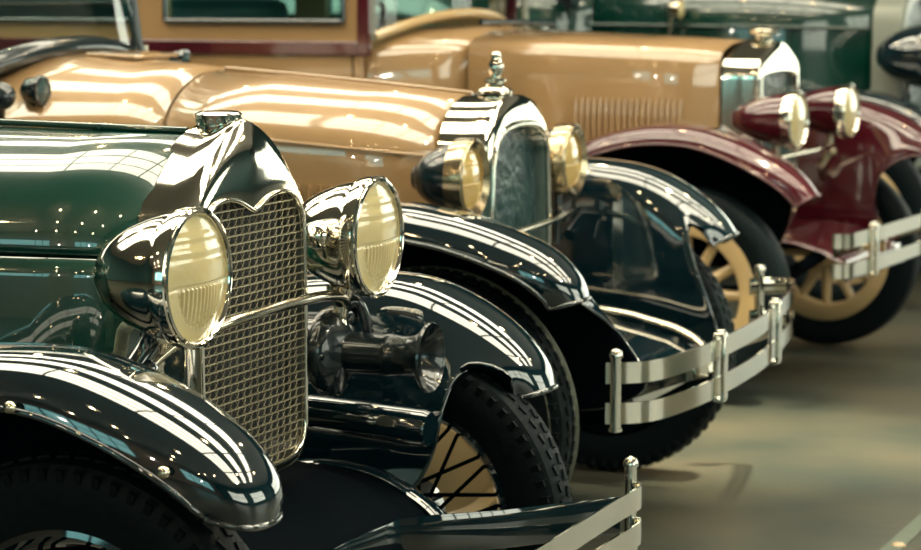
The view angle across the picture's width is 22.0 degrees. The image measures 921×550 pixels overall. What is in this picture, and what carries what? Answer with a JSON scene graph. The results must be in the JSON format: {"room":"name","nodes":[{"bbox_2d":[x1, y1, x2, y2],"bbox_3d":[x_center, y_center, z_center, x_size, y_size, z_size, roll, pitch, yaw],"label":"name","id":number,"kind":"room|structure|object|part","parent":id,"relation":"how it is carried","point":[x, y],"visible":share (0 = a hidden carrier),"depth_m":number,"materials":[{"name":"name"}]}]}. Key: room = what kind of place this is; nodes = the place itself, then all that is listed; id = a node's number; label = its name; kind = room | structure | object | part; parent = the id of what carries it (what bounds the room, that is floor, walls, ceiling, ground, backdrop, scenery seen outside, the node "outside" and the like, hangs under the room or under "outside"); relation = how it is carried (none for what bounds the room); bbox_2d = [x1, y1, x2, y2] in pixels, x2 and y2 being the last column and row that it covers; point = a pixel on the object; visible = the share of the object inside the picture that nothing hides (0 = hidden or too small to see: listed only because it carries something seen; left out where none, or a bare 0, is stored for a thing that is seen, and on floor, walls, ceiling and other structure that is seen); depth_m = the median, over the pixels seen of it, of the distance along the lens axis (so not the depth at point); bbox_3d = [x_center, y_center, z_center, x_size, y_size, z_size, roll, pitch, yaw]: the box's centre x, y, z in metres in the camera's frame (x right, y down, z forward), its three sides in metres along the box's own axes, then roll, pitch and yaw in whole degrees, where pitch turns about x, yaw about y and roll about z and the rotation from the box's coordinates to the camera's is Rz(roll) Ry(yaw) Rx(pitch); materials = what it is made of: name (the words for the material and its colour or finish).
{"room":"car showroom","nodes":[
{"label":"car showroom","id":0,"kind":"room"},
{"bbox_2d":[569,267,920,549],"bbox_3d":[-0.651,0.695,6.650,20.000,0.100,26.000,2,7,19],"label":"floor","id":1,"kind":"structure","parent":0,"point":[820,449],"depth_m":7.23,"materials":[{"name":"concrete"}]},
{"bbox_2d":[0,110,641,549],"bbox_3d":[-1.567,0.241,4.823,3.653,1.234,1.696,3,7,22],"label":"vintage car","id":2,"kind":"object","parent":1,"relation":"on","point":[175,374],"visible":1,"depth_m":4.27,"materials":[{"name":"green metal"}]},
{"bbox_3d":[-0.782,0.099,4.796,0.919,0.404,0.011,4,8,30],"label":"hood panel","id":3,"kind":"part","parent":2,"relation":"part of","materials":[{"name":"metal"}]},
{"bbox_3d":[-1.001,0.162,4.272,0.919,0.404,0.011,2,7,15],"label":"hood panel","id":4,"kind":"part","parent":2,"relation":"part of","materials":[{"name":"green metal"}]},
{"bbox_2d":[0,119,188,255],"bbox_3d":[-0.886,-0.192,4.519,0.939,0.229,0.689,2,7,19],"label":"hood","id":5,"kind":"object","parent":2,"relation":"attached to","point":[70,191],"depth_m":4.20,"materials":[{"name":"green metal"}]},
{"bbox_3d":[-0.512,0.140,3.984,0.056,0.108,0.056,3,7,22],"label":"lamp post","id":6,"kind":"part","parent":2,"relation":"part of","materials":[{"name":"silver metal"}]},
{"bbox_2d":[200,188,307,467],"bbox_3d":[-0.373,0.111,4.315,0.008,0.522,0.412,3,7,22],"label":"grille","id":7,"kind":"object","parent":2,"relation":"attached to","point":[256,371],"depth_m":4.39,"materials":[{"name":"silver metal"}]},
{"bbox_3d":[-0.332,0.146,4.694,0.142,0.140,0.140,3,7,22],"label":"horn motor","id":8,"kind":"part","parent":2,"relation":"part of","materials":[{"name":"black metal"}]},
{"bbox_3d":[-0.236,0.061,4.644,0.056,0.108,0.056,3,7,22],"label":"lamp post","id":9,"kind":"part","parent":2,"relation":"part of","materials":[{"name":"silver metal"}]},
{"bbox_2d":[0,0,794,549],"bbox_3d":[-1.119,-0.213,6.926,4.092,1.637,1.780,2,7,20],"label":"vintage car","id":10,"kind":"object","parent":1,"relation":"on","point":[594,258],"visible":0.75,"depth_m":6.40,"materials":[{"name":"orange metal"}]},
{"bbox_2d":[0,82,15,125],"bbox_3d":[-1.229,-0.450,6.368,0.076,0.142,0.162,-1,7,-5],"label":"lamp","id":11,"kind":"object","parent":10,"relation":"attached to","point":[7,92],"depth_m":6.30,"materials":[{"name":"black metal"}]},
{"bbox_2d":[19,75,50,105],"bbox_3d":[-1.163,-0.486,6.450,0.071,0.119,0.085,2,7,19],"label":"lamp","id":12,"kind":"object","parent":10,"relation":"attached to","point":[34,91],"depth_m":6.43,"materials":[{"name":"black metal"}]},
{"bbox_3d":[-1.173,-0.777,6.875,0.201,0.504,1.172,3,7,21],"label":"windshield frame","id":13,"kind":"part","parent":10,"relation":"part of","materials":[{"name":"silver metal"}]},
{"bbox_2d":[86,50,177,58],"bbox_3d":[-0.948,-0.637,6.845,0.160,0.018,0.260,3,7,21],"label":"vent","id":14,"kind":"object","parent":10,"relation":"attached to","point":[129,54],"depth_m":6.75,"materials":[{"name":"beige metal"}]},
{"bbox_2d":[169,49,190,62],"bbox_3d":[-0.865,-0.652,7.276,0.061,0.084,0.058,2,7,19],"label":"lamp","id":15,"kind":"object","parent":10,"relation":"attached to","point":[183,55],"depth_m":7.25,"materials":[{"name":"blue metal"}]},
{"bbox_2d":[166,66,472,203],"bbox_3d":[-0.314,-0.248,6.609,0.781,0.662,0.711,2,7,19],"label":"hood","id":16,"kind":"object","parent":10,"relation":"attached to","point":[329,131],"depth_m":6.32,"materials":[{"name":"beige metal"}]},
{"bbox_3d":[0.276,-0.165,6.782,0.028,0.154,0.050,-1,7,-5],"label":"lamp post","id":17,"kind":"part","parent":10,"relation":"part of","materials":[{"name":"metal"}]},
{"bbox_3d":[0.509,0.269,5.923,0.226,0.120,0.037,3,8,26],"label":"bumper arm","id":18,"kind":"part","parent":10,"relation":"part of","materials":[{"name":"silver metal"}]},
{"bbox_3d":[0.786,0.186,6.615,0.226,0.120,0.037,2,7,17],"label":"bumper arm","id":19,"kind":"part","parent":10,"relation":"part of","materials":[{"name":"silver metal"}]},
{"bbox_2d":[0,0,920,391],"bbox_3d":[-0.099,-0.675,9.544,4.018,1.925,1.730,3,8,26],"label":"vintage car","id":20,"kind":"object","parent":1,"relation":"on","point":[794,172],"visible":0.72,"depth_m":8.95,"materials":[{"name":"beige metal"}]},
{"bbox_3d":[-1.641,-0.808,10.293,0.560,0.780,1.180,3,8,26],"label":"seat","id":21,"kind":"part","parent":20,"relation":"part of","materials":[{"name":"teal leather"}]},
{"bbox_3d":[-1.259,-1.235,9.322,2.060,0.721,0.024,3,8,26],"label":"belt molding","id":22,"kind":"part","parent":20,"relation":"part of","materials":[{"name":"red metal"}]},
{"bbox_3d":[-0.881,-0.763,9.915,0.560,0.780,1.180,3,8,26],"label":"seat","id":23,"kind":"part","parent":20,"relation":"part of","materials":[{"name":"teal leather"}]},
{"bbox_3d":[-0.336,-1.212,8.911,0.032,0.650,0.030,3,8,26],"label":"windshield post","id":24,"kind":"part","parent":20,"relation":"part of","materials":[{"name":"silver metal"}]},
{"bbox_3d":[-0.013,-1.004,9.449,0.136,0.122,1.215,3,8,26],"label":"windshield frame","id":25,"kind":"part","parent":20,"relation":"part of","materials":[{"name":"beige metal"}]},
{"bbox_3d":[-0.022,-1.279,9.420,0.120,0.638,1.164,3,8,26],"label":"windshield glass","id":26,"kind":"part","parent":20,"relation":"part of","materials":[{"name":"clear glass"}]},
{"bbox_3d":[-0.681,-1.373,10.469,2.060,0.721,0.024,3,8,26],"label":"belt molding","id":27,"kind":"part","parent":20,"relation":"part of","materials":[{"name":"metal"}]},
{"bbox_3d":[0.262,-1.342,9.917,0.054,0.631,0.032,0,7,0],"label":"windshield post","id":28,"kind":"part","parent":20,"relation":"part of","materials":[{"name":"silver metal"}]},
{"bbox_2d":[468,28,745,140],"bbox_3d":[0.649,-0.596,9.159,1.061,0.708,0.893,2,7,19],"label":"hood","id":29,"kind":"object","parent":20,"relation":"attached to","point":[603,83],"depth_m":8.76,"materials":[{"name":"beige metal"}]},
{"bbox_3d":[0.085,-0.179,9.498,2.600,0.100,0.790,3,8,26],"label":"chassis frame","id":30,"kind":"part","parent":20,"relation":"part of","materials":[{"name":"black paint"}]},
{"bbox_3d":[1.121,-0.399,8.543,0.069,0.134,0.030,3,8,26],"label":"lamp post","id":31,"kind":"part","parent":20,"relation":"part of","materials":[{"name":"silver metal"}]},
{"bbox_3d":[1.417,-0.477,9.196,0.069,0.134,0.030,3,8,26],"label":"lamp post","id":32,"kind":"part","parent":20,"relation":"part of","materials":[{"name":"silver metal"}]},
{"bbox_3d":[1.346,-0.074,8.279,0.190,0.080,0.345,3,8,26],"label":"bumper arm","id":33,"kind":"part","parent":20,"relation":"part of","materials":[{"name":"silver metal"}]},
{"bbox_3d":[1.819,-0.186,9.218,0.190,0.080,0.345,3,8,26],"label":"bumper arm","id":34,"kind":"part","parent":20,"relation":"part of","materials":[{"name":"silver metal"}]},
{"bbox_2d":[280,0,920,301],"bbox_3d":[0.267,-0.807,12.203,4.895,1.555,1.801,3,7,24],"label":"vintage car","id":35,"kind":"object","parent":1,"relation":"on","point":[874,46],"visible":0.2,"depth_m":11.09,"materials":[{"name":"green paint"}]},
{"bbox_2d":[664,0,684,35],"bbox_3d":[1.019,-1.187,11.228,0.093,0.249,0.133,2,7,19],"label":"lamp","id":36,"kind":"object","parent":35,"relation":"attached to","point":[674,10],"depth_m":11.23,"materials":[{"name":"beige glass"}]},
{"bbox_2d":[592,0,876,89],"bbox_3d":[1.475,-1.030,11.682,1.399,0.930,1.082,2,7,19],"label":"hood","id":37,"kind":"object","parent":35,"relation":"attached to","point":[833,42],"depth_m":11.11,"materials":[{"name":"green metal"}]},
{"bbox_3d":[2.038,-0.769,10.870,0.060,0.214,0.038,3,7,24],"label":"lamp post","id":38,"kind":"part","parent":35,"relation":"part of","materials":[{"name":"silver metal"}]},
{"bbox_2d":[880,513,920,549],"bbox_3d":[1.177,0.690,6.258,0.155,0.001,1.505,2,7,19],"label":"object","id":39,"kind":"structure","parent":1,"relation":"on","point":[913,528],"depth_m":6.27,"materials":[{"name":"grey paint"}]},
{"bbox_2d":[891,542,905,546],"bbox_3d":[1.139,0.699,6.153,0.038,0.010,0.038,2,7,19],"label":"stud","id":40,"kind":"object","parent":39,"relation":"on","point":[898,544],"visible":1,"depth_m":6.14,"materials":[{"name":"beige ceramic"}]}
]}

